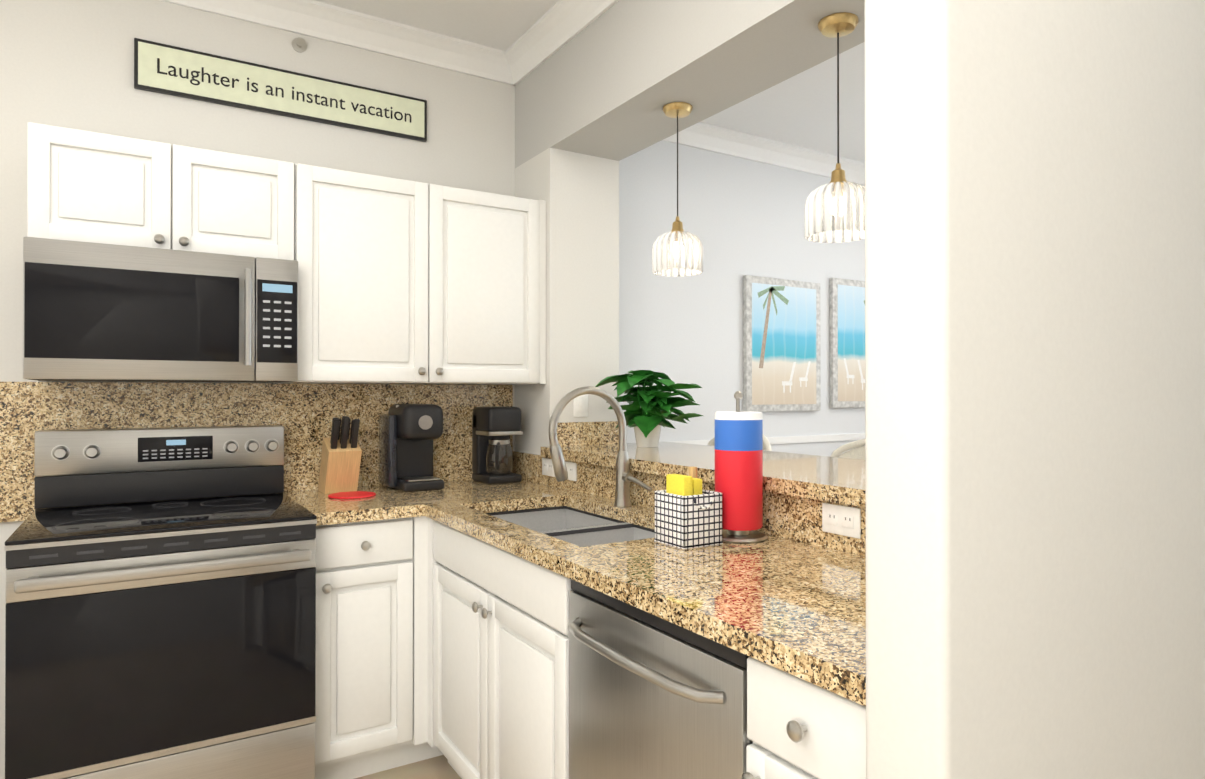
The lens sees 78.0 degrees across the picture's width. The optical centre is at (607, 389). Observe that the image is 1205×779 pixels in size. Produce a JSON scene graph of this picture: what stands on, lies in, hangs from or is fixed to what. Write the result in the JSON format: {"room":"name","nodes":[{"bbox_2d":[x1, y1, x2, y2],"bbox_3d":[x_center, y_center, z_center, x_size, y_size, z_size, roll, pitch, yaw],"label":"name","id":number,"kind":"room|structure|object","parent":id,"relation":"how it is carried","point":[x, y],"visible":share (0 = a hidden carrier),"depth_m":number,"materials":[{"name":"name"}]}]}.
{"room":"kitchen","nodes":[
{"label":"kitchen","id":0,"kind":"room"},
{"bbox_2d":[355,755,460,778],"bbox_3d":[0.673,1.354,1.779,7.540,0.060,4.240,0,0,-32],"label":"floor","id":1,"kind":"structure","parent":0,"point":[438,767],"depth_m":2.58,"materials":[{"name":"tile"}]},
{"bbox_2d":[4,425,316,778],"bbox_3d":[-1.390,0.731,2.368,0.756,1.191,0.765,0,0,-32],"label":"range","id":2,"kind":"object","parent":1,"relation":"on","point":[172,637],"visible":1,"depth_m":2.14,"materials":[{"name":"silver metal"}]},
{"bbox_2d":[315,519,394,778],"bbox_3d":[-0.945,0.884,2.759,0.402,0.888,0.619,0,0,-32],"label":"base cabinet","id":3,"kind":"object","parent":1,"relation":"on","point":[355,566],"depth_m":2.47,"materials":[{"name":"white wood"}]},
{"bbox_2d":[0,382,865,706],"bbox_3d":[-0.636,0.289,1.831,2.066,0.636,2.527,0,0,-32],"label":"countertop","id":4,"kind":"structure","parent":3,"relation":"on","point":[788,594],"depth_m":2.46,"materials":[{"name":"stone"}]},
{"bbox_2d":[318,416,361,493],"bbox_3d":[-1.036,0.250,2.881,0.120,0.297,0.235,0,0,-32],"label":"knife block","id":5,"kind":"object","parent":4,"relation":"on","point":[341,452],"visible":1,"depth_m":2.83,"materials":[{"name":"brown wood"}]},
{"bbox_2d":[328,491,375,498],"bbox_3d":[-0.956,0.395,2.781,0.170,0.007,0.170,0,0,-32],"label":"trivet","id":6,"kind":"object","parent":4,"relation":"on","point":[353,495],"visible":0.98,"depth_m":2.75,"materials":[{"name":"plastic"}]},
{"bbox_2d":[379,404,443,491],"bbox_3d":[-0.797,0.230,3.012,0.200,0.340,0.259,0,0,-32],"label":"brewer","id":7,"kind":"object","parent":4,"relation":"on","point":[408,433],"visible":0.98,"depth_m":2.94,"materials":[{"name":"black plastic"}]},
{"bbox_2d":[472,406,522,483],"bbox_3d":[-0.479,0.238,3.235,0.157,0.325,0.220,0,0,-32],"label":"coffee maker","id":8,"kind":"object","parent":4,"relation":"on","point":[493,428],"visible":1,"depth_m":3.18,"materials":[{"name":"black plastic"}]},
{"bbox_2d":[542,458,554,476],"bbox_3d":[-0.248,0.326,3.113,0.008,0.072,0.116,0,0,-32],"label":"electrical outlet","id":9,"kind":"object","parent":4,"relation":"attached to","point":[547,468],"visible":0.92,"depth_m":3.12,"materials":[{"name":"white plastic"}]},
{"bbox_2d":[565,461,576,480],"bbox_3d":[-0.155,0.325,2.965,0.008,0.072,0.116,0,0,-32],"label":"electrical outlet","id":10,"kind":"object","parent":4,"relation":"attached to","point":[572,470],"visible":0.62,"depth_m":2.94,"materials":[{"name":"white plastic"}]},
{"bbox_2d":[549,386,652,506],"bbox_3d":[-0.024,0.192,2.421,0.313,0.408,0.182,0,0,-32],"label":"faucet","id":11,"kind":"object","parent":4,"relation":"on","point":[624,477],"visible":1,"depth_m":2.49,"materials":[{"name":"silver metal"}]},
{"bbox_2d":[654,466,722,548],"bbox_3d":[0.208,0.299,1.918,0.125,0.190,0.130,0,0,-32],"label":"sponge caddy","id":12,"kind":"object","parent":4,"relation":"on","point":[688,511],"visible":0.98,"depth_m":1.88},
{"bbox_2d":[715,391,767,543],"bbox_3d":[0.347,0.199,1.976,0.154,0.390,0.154,0,0,-32],"label":"paper towel","id":13,"kind":"object","parent":4,"relation":"on","point":[738,459],"visible":0.92,"depth_m":1.92,"materials":[{"name":"red paper"}]},
{"bbox_2d":[822,503,860,538],"bbox_3d":[0.568,0.319,1.813,0.008,0.072,0.116,0,0,-32],"label":"electrical outlet","id":14,"kind":"object","parent":4,"relation":"attached to","point":[841,520],"visible":1,"depth_m":1.81,"materials":[{"name":"white plastic"}]},
{"bbox_2d":[431,557,571,778],"bbox_3d":[-0.107,0.977,2.345,0.617,0.699,1.017,0,0,-32],"label":"base cabinet","id":15,"kind":"object","parent":1,"relation":"on","point":[434,638],"depth_m":2.07,"materials":[{"name":"white wood"}]},
{"bbox_2d":[568,579,752,778],"bbox_3d":[0.289,0.878,1.633,0.649,0.883,0.599,0,0,-32],"label":"dishwasher","id":16,"kind":"object","parent":1,"relation":"on","point":[651,696],"visible":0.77,"depth_m":1.47,"materials":[{"name":"silver metal"}]},
{"bbox_2d":[707,434,771,450],"bbox_3d":[0.527,0.764,3.580,0.423,1.138,0.458,0,0,-32],"label":"bar stool","id":17,"kind":"object","parent":1,"relation":"on","point":[766,445],"visible":0.08,"depth_m":3.52,"materials":[{"name":"white wicker"}]},
{"bbox_2d":[741,657,865,778],"bbox_3d":[0.567,0.877,1.271,0.617,0.888,0.302,0,0,-32],"label":"base cabinet","id":18,"kind":"object","parent":1,"relation":"on","point":[798,728],"depth_m":1.13,"materials":[{"name":"white wood"}]},
{"bbox_2d":[831,439,864,459],"bbox_3d":[0.957,0.761,2.893,0.423,1.138,0.458,0,0,-32],"label":"bar stool","id":19,"kind":"object","parent":1,"relation":"on","point":[854,452],"visible":0.02,"depth_m":3.10,"materials":[{"name":"white wicker"}]},
{"bbox_2d":[0,0,864,778],"bbox_3d":[-0.422,-0.092,3.532,7.540,2.850,0.120,0,0,-32],"label":"wall","id":20,"kind":"structure","parent":0,"point":[66,62],"depth_m":3.27,"materials":[{"name":"paint"}]},
{"bbox_2d":[27,122,298,265],"bbox_3d":[-1.521,-0.632,2.583,0.760,0.362,0.318,0,0,-32],"label":"upper cabinet","id":21,"kind":"object","parent":20,"relation":"attached to","point":[83,186],"depth_m":2.43,"materials":[{"name":"white wood"}]},
{"bbox_2d":[23,237,297,382],"bbox_3d":[-1.484,-0.238,2.523,0.756,0.420,0.455,0,0,-32],"label":"microwave","id":22,"kind":"object","parent":21,"relation":"attached to","point":[105,312],"visible":1,"depth_m":2.35,"materials":[{"name":"silver metal"}]},
{"bbox_2d":[134,38,426,141],"bbox_3d":[-1.239,-1.164,2.938,1.068,0.177,0.024,0,0,-32],"label":"sign","id":23,"kind":"object","parent":20,"relation":"attached to","point":[161,68],"visible":1,"depth_m":2.89,"materials":[{"name":"beige wood"}]},
{"bbox_2d":[292,37,306,51],"bbox_3d":[-1.219,-1.370,2.945,0.056,0.056,0.036,0,0,-32],"label":"sprinkler","id":24,"kind":"object","parent":20,"relation":"attached to","point":[299,44],"visible":1,"depth_m":2.95,"materials":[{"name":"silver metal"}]},
{"bbox_2d":[160,0,521,85],"bbox_3d":[-1.882,-1.470,2.498,3.480,0.105,0.090,0,0,-32],"label":"crown molding","id":25,"kind":"structure","parent":20,"relation":"attached to","point":[312,18],"depth_m":3.05,"materials":[{"name":"white wood"}]},
{"bbox_2d":[281,164,545,384],"bbox_3d":[-0.773,-0.418,3.051,1.002,0.786,0.318,0,0,-32],"label":"upper cabinet","id":26,"kind":"object","parent":20,"relation":"attached to","point":[401,281],"depth_m":2.89,"materials":[{"name":"white wood"}]},
{"bbox_2d":[663,122,864,185],"bbox_3d":[1.264,-1.360,4.473,3.250,0.105,0.090,0,0,-32],"label":"crown molding","id":27,"kind":"structure","parent":20,"relation":"attached to","point":[700,135],"depth_m":4.24,"materials":[{"name":"white wood"}]},
{"bbox_2d":[670,433,864,444],"bbox_3d":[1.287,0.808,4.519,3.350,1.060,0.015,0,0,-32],"label":"chair rail","id":28,"kind":"object","parent":20,"relation":"attached to","point":[810,438],"depth_m":4.44,"materials":[{"name":"white wood"}]},
{"bbox_2d":[743,275,820,411],"bbox_3d":[1.025,-0.258,4.349,0.600,0.770,0.033,0,0,-32],"label":"picture","id":29,"kind":"object","parent":20,"relation":"attached to","point":[781,349],"visible":0.94,"depth_m":4.32,"materials":[{"name":"paper"}]},
{"bbox_2d":[829,278,864,407],"bbox_3d":[1.635,-0.286,4.732,0.620,0.800,0.033,0,0,-32],"label":"picture","id":30,"kind":"object","parent":20,"relation":"attached to","point":[847,343],"visible":0.46,"depth_m":4.62,"materials":[{"name":"paper"}]},
{"bbox_2d":[515,148,618,454],"bbox_3d":[0.388,0.147,2.474,0.350,2.360,2.530,0,0,-32],"label":"wall","id":31,"kind":"structure","parent":0,"point":[578,193],"depth_m":3.25,"materials":[{"name":"paint"}]},
{"bbox_2d":[574,394,587,416],"bbox_3d":[-0.117,0.061,3.233,0.072,0.116,0.008,0,0,-32],"label":"light switch","id":32,"kind":"object","parent":31,"relation":"attached to","point":[581,406],"visible":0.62,"depth_m":3.23,"materials":[{"name":"white plastic"}]},
{"bbox_2d":[541,421,865,506],"bbox_3d":[0.568,0.207,2.381,0.645,0.140,2.176,0,0,-32],"label":"bar","id":33,"kind":"object","parent":31,"relation":"on","point":[832,479],"visible":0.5,"depth_m":2.45,"materials":[{"name":"stone"}]},
{"bbox_2d":[595,370,702,447],"bbox_3d":[0.175,0.080,3.092,0.437,0.320,0.452,0,0,-32],"label":"pothos plant","id":34,"kind":"object","parent":33,"relation":"on","point":[650,409],"visible":1,"depth_m":3.06,"materials":[{"name":"green plant"}]},
{"bbox_2d":[315,0,864,162],"bbox_3d":[0.673,-1.506,1.794,7.540,0.160,4.240,0,0,-32],"label":"ceiling","id":35,"kind":"structure","parent":0,"point":[800,109],"depth_m":3.45,"materials":[{"name":"paint"}]},
{"bbox_2d":[515,0,864,167],"bbox_3d":[0.388,-1.278,2.482,0.350,0.490,2.530,0,0,-32],"label":"header beam","id":36,"kind":"structure","parent":0,"point":[612,81],"depth_m":2.60,"materials":[{"name":"paint"}]},
{"bbox_2d":[504,0,618,79],"bbox_3d":[0.228,-1.471,2.324,0.090,0.105,2.430,0,0,-32],"label":"crown molding","id":37,"kind":"structure","parent":36,"relation":"attached to","point":[556,27],"depth_m":3.06,"materials":[{"name":"white wood"}]},
{"bbox_2d":[652,102,702,276],"bbox_3d":[0.255,-0.729,2.720,0.186,0.604,0.186,0,0,-32],"label":"pendant light","id":38,"kind":"object","parent":36,"relation":"hanging from","point":[680,245],"visible":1,"depth_m":2.67,"materials":[{"name":"glass"}]},
{"bbox_2d":[804,12,864,242],"bbox_3d":[0.648,-0.732,2.093,0.186,0.604,0.186,0,0,-32],"label":"pendant light","id":39,"kind":"object","parent":36,"relation":"hanging from","point":[828,206],"visible":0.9,"depth_m":2.06,"materials":[{"name":"glass"}]},
{"bbox_2d":[865,0,1204,778],"bbox_3d":[0.879,-0.104,1.223,1.250,2.850,0.115,0,0,-32],"label":"wall","id":40,"kind":"structure","parent":0,"point":[1035,362],"depth_m":0.94,"materials":[{"name":"paint"}]}
]}

